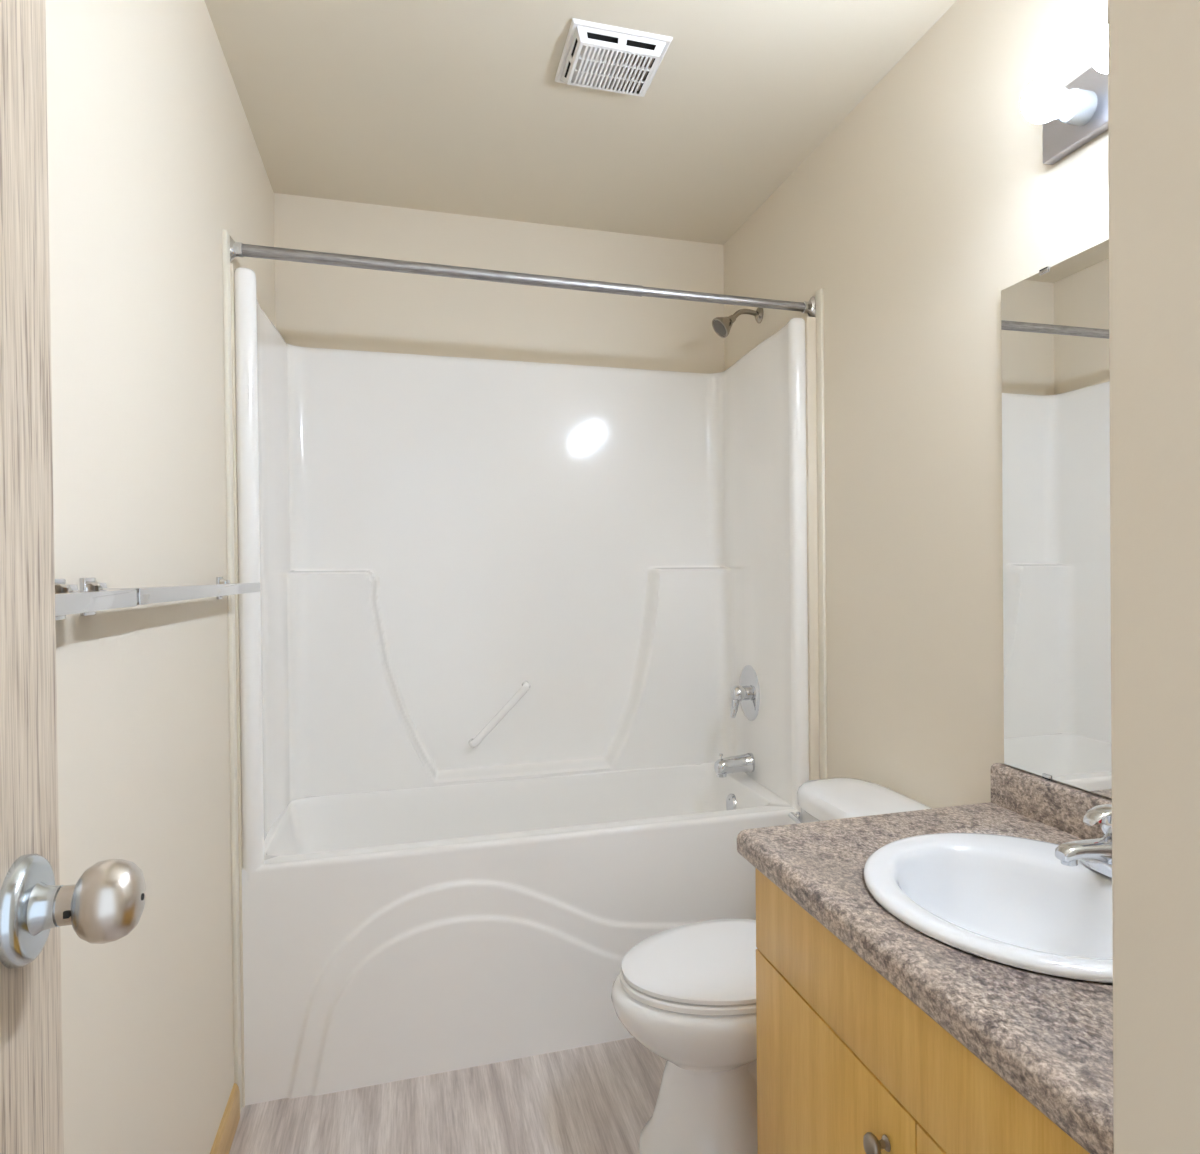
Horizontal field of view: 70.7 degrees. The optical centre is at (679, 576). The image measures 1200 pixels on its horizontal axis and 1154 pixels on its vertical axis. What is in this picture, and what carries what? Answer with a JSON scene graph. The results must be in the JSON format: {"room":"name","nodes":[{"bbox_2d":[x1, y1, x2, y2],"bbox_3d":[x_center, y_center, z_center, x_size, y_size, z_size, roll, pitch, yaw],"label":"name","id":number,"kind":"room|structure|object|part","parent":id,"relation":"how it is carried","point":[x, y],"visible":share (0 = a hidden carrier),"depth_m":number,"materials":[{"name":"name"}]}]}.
{"room":"bathroom","nodes":[
{"label":"bathroom","id":0,"kind":"room"},
{"bbox_2d":[45,0,275,1153],"bbox_3d":[-0.864,0.018,1.236,0.100,2.440,3.160,-1,1,-18],"label":"wall","id":1,"kind":"structure","parent":0,"point":[153,153],"depth_m":1.33,"materials":[{"name":"beige paint"}]},
{"bbox_2d":[55,579,136,620],"bbox_3d":[-0.606,0.027,0.721,0.077,0.048,0.623,-1,1,-18],"label":"towel bar","id":2,"kind":"object","parent":1,"relation":"attached to","point":[68,599],"visible":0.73,"depth_m":0.91,"materials":[{"name":"silver metal"}]},
{"bbox_3d":[-0.726,0.026,0.980,0.006,0.048,0.040,-1,1,-18],"label":"wall plate","id":3,"kind":"part","parent":2,"relation":"part of","materials":[{"name":"silver metal"}]},
{"bbox_3d":[-0.700,0.026,0.989,0.050,0.040,0.032,-1,1,-18],"label":"post","id":4,"kind":"part","parent":2,"relation":"part of","materials":[{"name":"silver metal"}]},
{"bbox_2d":[79,577,259,615],"bbox_3d":[-0.839,0.024,1.448,0.077,0.051,0.877,-1,1,-18],"label":"towel bar","id":5,"kind":"object","parent":1,"relation":"attached to","point":[223,587],"visible":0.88,"depth_m":1.22,"materials":[{"name":"silver metal"}]},
{"bbox_3d":[-0.757,0.025,1.076,0.006,0.048,0.040,-1,1,-18],"label":"wall plate","id":6,"kind":"part","parent":5,"relation":"part of","materials":[{"name":"silver metal"}]},
{"bbox_3d":[-0.730,0.025,1.084,0.050,0.040,0.032,-1,1,-18],"label":"post","id":7,"kind":"part","parent":5,"relation":"part of","materials":[{"name":"silver metal"}]},
{"bbox_3d":[-0.995,0.024,1.818,0.006,0.048,0.040,-1,1,-18],"label":"wall plate","id":8,"kind":"part","parent":5,"relation":"part of","materials":[{"name":"silver metal"}]},
{"bbox_3d":[-0.968,0.023,1.827,0.050,0.040,0.032,-1,1,-18],"label":"post","id":9,"kind":"part","parent":5,"relation":"part of","materials":[{"name":"silver metal"}]},
{"bbox_2d":[210,1083,239,1153],"bbox_3d":[-0.681,1.198,0.894,0.011,0.083,2.147,-1,1,-18],"label":"baseboard","id":10,"kind":"structure","parent":1,"relation":"attached to","point":[229,1122],"depth_m":1.81,"materials":[{"name":"brown wood"}]},
{"bbox_2d":[222,229,244,1112],"bbox_3d":[-1.025,0.224,1.927,0.009,2.020,0.038,-1,1,-18],"label":"trim","id":11,"kind":"structure","parent":1,"relation":"attached to","point":[225,236],"depth_m":1.91,"materials":[{"name":"beige paint"}]},
{"bbox_2d":[229,235,815,316],"bbox_3d":[-0.335,-0.771,2.197,1.512,0.073,0.040,-1,1,-18],"label":"shower curtain rod","id":12,"kind":"object","parent":1,"relation":"attached to","point":[237,249],"visible":0.88,"depth_m":2.15,"materials":[{"name":"metal"}]},
{"bbox_2d":[229,1037,666,1153],"bbox_3d":[0.139,1.263,0.797,1.712,0.060,4.620,-1,1,-18],"label":"floor","id":13,"kind":"structure","parent":0,"point":[600,1098],"depth_m":1.94,"materials":[{"name":"grey laminate"}]},
{"bbox_2d":[234,267,808,1104],"bbox_3d":[-0.431,0.245,2.530,1.506,1.956,0.759,-1,1,-18],"label":"bathtub","id":14,"kind":"object","parent":13,"relation":"on","point":[500,628],"visible":0.85,"depth_m":2.65,"materials":[{"name":"white plastic"}]},
{"bbox_2d":[242,763,798,1104],"bbox_3d":[-0.428,0.946,2.518,1.466,0.555,0.728,-1,1,-18],"label":"tub","id":15,"kind":"object","parent":14,"relation":"in","point":[398,931],"depth_m":2.15,"materials":[{"name":"white plastic"}]},
{"bbox_2d":[714,753,754,777],"bbox_3d":[0.177,0.609,2.740,0.124,0.075,0.062,-1,1,-18],"label":"tub spout","id":16,"kind":"object","parent":14,"relation":"attached to","point":[744,762],"visible":1,"depth_m":2.72,"materials":[{"name":"silver metal"}]},
{"bbox_2d":[730,665,759,720],"bbox_3d":[0.196,0.381,2.755,0.075,0.182,0.182,-1,1,-18],"label":"shower valve","id":17,"kind":"object","parent":14,"relation":"attached to","point":[747,693],"visible":1,"depth_m":2.73,"materials":[{"name":"silver metal"}]},
{"bbox_3d":[0.190,0.407,2.753,0.062,0.106,0.054,-1,1,-18],"label":"lever handle","id":18,"kind":"part","parent":17,"relation":"part of","materials":[{"name":"silver metal"}]},
{"bbox_2d":[611,777,931,1153],"bbox_3d":[0.203,0.868,1.865,0.720,0.710,0.478,-1,1,-18],"label":"toilet","id":19,"kind":"object","parent":13,"relation":"on","point":[686,993],"visible":0.52,"depth_m":1.74,"materials":[{"name":"white ceramic"}]},
{"bbox_3d":[0.085,0.849,1.827,0.433,0.018,0.377,-1,1,-18],"label":"seat","id":20,"kind":"part","parent":19,"relation":"part of","materials":[{"name":"white plastic"}]},
{"bbox_3d":[0.088,0.828,1.828,0.432,0.020,0.375,-1,1,-18],"label":"seat lid","id":21,"kind":"part","parent":19,"relation":"part of","materials":[{"name":"white plastic"}]},
{"bbox_3d":[0.292,0.594,2.044,0.027,0.027,0.092,-1,1,-15],"label":"flush lever","id":22,"kind":"part","parent":19,"relation":"part of","materials":[{"name":"silver metal"}]},
{"bbox_3d":[0.444,0.710,1.942,0.198,0.282,0.448,-1,1,-18],"label":"tank","id":23,"kind":"part","parent":19,"relation":"part of","materials":[{"name":"white ceramic"}]},
{"bbox_3d":[0.440,0.539,1.940,0.216,0.058,0.478,-1,1,-18],"label":"tank lid","id":24,"kind":"part","parent":19,"relation":"part of","materials":[{"name":"white ceramic"}]},
{"bbox_2d":[755,868,1089,1153],"bbox_3d":[0.511,0.864,1.166,0.566,0.724,0.875,-1,1,-18],"label":"vanity cabinet","id":25,"kind":"object","parent":13,"relation":"on","point":[847,1063],"visible":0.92,"depth_m":1.17,"materials":[{"name":"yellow wood"}]},
{"bbox_3d":[0.222,0.896,1.271,0.018,0.462,0.498,-1,1,-18],"label":"cabinet door","id":26,"kind":"part","parent":25,"relation":"part of","materials":[{"name":"brown wood"}]},
{"bbox_3d":[0.254,0.734,1.086,0.030,0.032,0.032,-1,1,-18],"label":"cabinet knob","id":27,"kind":"part","parent":25,"relation":"part of","materials":[{"name":"grey metal"}]},
{"bbox_2d":[737,763,1113,1153],"bbox_3d":[0.506,0.438,1.173,0.562,0.123,0.896,-1,1,-18],"label":"countertop","id":28,"kind":"structure","parent":25,"relation":"on","point":[1049,1037],"depth_m":1.02,"materials":[{"name":"laminate"}]},
{"bbox_2d":[863,833,1112,982],"bbox_3d":[0.494,0.521,1.196,0.433,0.164,0.519,-1,1,-18],"label":"sink","id":29,"kind":"object","parent":28,"relation":"in","point":[1008,900],"visible":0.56,"depth_m":1.31,"materials":[{"name":"white ceramic"}]},
{"bbox_2d":[1055,804,1111,877],"bbox_3d":[0.613,0.388,1.233,0.138,0.102,0.144,-1,1,-18],"label":"faucet","id":30,"kind":"object","parent":28,"relation":"on","point":[1096,853],"visible":0.56,"depth_m":1.22,"materials":[{"name":"silver metal"}]},
{"bbox_3d":[0.598,0.406,1.228,0.105,0.048,0.040,-1,1,-18],"label":"spout","id":31,"kind":"part","parent":30,"relation":"part of","materials":[{"name":"silver metal"}]},
{"bbox_3d":[0.637,0.361,1.240,0.088,0.048,0.056,-1,1,-18],"label":"handle","id":32,"kind":"part","parent":30,"relation":"part of","materials":[{"name":"silver metal"}]},
{"bbox_3d":[0.356,0.899,0.854,0.018,0.462,0.372,-1,1,-18],"label":"cabinet door","id":33,"kind":"part","parent":25,"relation":"part of","materials":[{"name":"brown wood"}]},
{"bbox_2d":[274,193,724,372],"bbox_3d":[-0.563,0.001,2.938,1.512,2.440,0.100,-1,1,-18],"label":"wall","id":34,"kind":"structure","parent":0,"point":[317,305],"depth_m":2.85,"materials":[{"name":"beige paint"}]},
{"bbox_2d":[204,0,956,244],"bbox_3d":[-0.108,-1.241,1.471,1.712,0.060,3.160,-1,1,-18],"label":"ceiling","id":35,"kind":"structure","parent":0,"point":[446,106],"depth_m":2.15,"materials":[{"name":"beige paint"}]},
{"bbox_2d":[555,18,672,96],"bbox_3d":[-0.161,-1.199,1.974,0.227,0.032,0.240,-1,1,-18],"label":"ceiling vent","id":36,"kind":"object","parent":35,"relation":"in","point":[595,55],"visible":1,"depth_m":1.93,"materials":[{"name":"white plastic"}]},
{"bbox_2d":[723,0,1111,811],"bbox_3d":[0.572,-0.002,2.036,0.100,2.440,2.511,-1,1,-18],"label":"wall","id":37,"kind":"structure","parent":0,"point":[935,196],"depth_m":1.91,"materials":[{"name":"beige paint"}]},
{"bbox_2d":[712,307,763,337],"bbox_3d":[0.188,-0.841,2.764,0.168,0.114,0.070,-1,1,-18],"label":"showerhead","id":38,"kind":"object","parent":37,"relation":"attached to","point":[722,326],"visible":0.99,"depth_m":2.75,"materials":[{"name":"grey metal"}]},
{"bbox_3d":[0.215,-0.864,2.778,0.104,0.044,0.017,-1,1,-18],"label":"arm","id":39,"kind":"part","parent":38,"relation":"part of","materials":[{"name":"grey metal"}]},
{"bbox_2d":[804,317,819,780],"bbox_3d":[0.381,0.238,2.422,0.036,1.956,0.042,-1,1,-18],"label":"trim","id":40,"kind":"structure","parent":37,"relation":"attached to","point":[810,322],"depth_m":2.40,"materials":[{"name":"beige paint"}]},
{"bbox_2d":[816,288,826,778],"bbox_3d":[0.405,0.202,2.390,0.009,2.028,0.033,-1,1,-18],"label":"trim","id":41,"kind":"structure","parent":37,"relation":"attached to","point":[819,294],"depth_m":2.38,"materials":[{"name":"beige paint"}]},
{"bbox_2d":[990,763,1111,838],"bbox_3d":[0.764,0.412,1.254,0.020,0.078,0.893,-1,1,-18],"label":"backsplash","id":42,"kind":"structure","parent":37,"relation":"attached to","point":[1063,807],"depth_m":1.53,"materials":[{"name":"laminate"}]},
{"bbox_2d":[1001,239,1111,797],"bbox_3d":[0.766,-0.095,1.248,0.010,0.934,0.850,-1,1,-18],"label":"mirror","id":43,"kind":"object","parent":37,"relation":"attached to","point":[1055,320],"visible":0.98,"depth_m":1.51,"materials":[{"name":"clear glass"}]},
{"bbox_2d":[1021,24,1107,164],"bbox_3d":[0.699,-0.798,1.212,0.142,0.110,0.611,-1,1,-18],"label":"vanity light","id":44,"kind":"object","parent":37,"relation":"attached to","point":[1070,116],"visible":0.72,"depth_m":1.39,"materials":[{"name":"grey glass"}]},
{"bbox_2d":[1021,77,1097,125],"bbox_3d":[0.627,-0.789,1.402,0.120,0.068,0.068,-1,1,-18],"label":"bulb","id":45,"kind":"object","parent":44,"relation":"attached to","point":[1046,99],"depth_m":1.39,"materials":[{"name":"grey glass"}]},
{"bbox_3d":[0.756,-0.798,1.231,0.022,0.110,0.611,-1,1,-18],"label":"plate","id":46,"kind":"part","parent":44,"relation":"part of","materials":[{"name":"grey"}]},
{"bbox_2d":[1089,24,1107,73],"bbox_3d":[0.672,-0.789,1.261,0.120,0.068,0.068,-1,1,-18],"label":"bulb","id":47,"kind":"object","parent":44,"relation":"attached to","point":[1098,52],"depth_m":1.24,"materials":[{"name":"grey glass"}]},
{"bbox_2d":[1108,0,1199,1153],"bbox_3d":[0.763,0.009,0.438,0.712,2.440,0.649,-1,1,-18],"label":"wall","id":48,"kind":"structure","parent":0,"point":[1154,45],"depth_m":0.60,"materials":[{"name":"beige paint"}]},
{"bbox_3d":[0.077,0.020,-0.062,0.900,2.440,0.115,-1,1,-18],"label":"wall","id":49,"kind":"structure","parent":0,"visible":0},
{"bbox_2d":[0,0,145,1153],"bbox_3d":[-0.310,0.215,0.255,0.103,2.028,0.713,-1,1,-18],"label":"door","id":50,"kind":"structure","parent":49,"relation":"in","point":[106,903],"depth_m":0.54,"materials":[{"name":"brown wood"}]},
{"bbox_3d":[-0.372,0.209,0.541,0.046,0.051,0.051,-1,1,-18],"label":"knob","id":51,"kind":"part","parent":50,"relation":"part of","materials":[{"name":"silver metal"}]}
]}

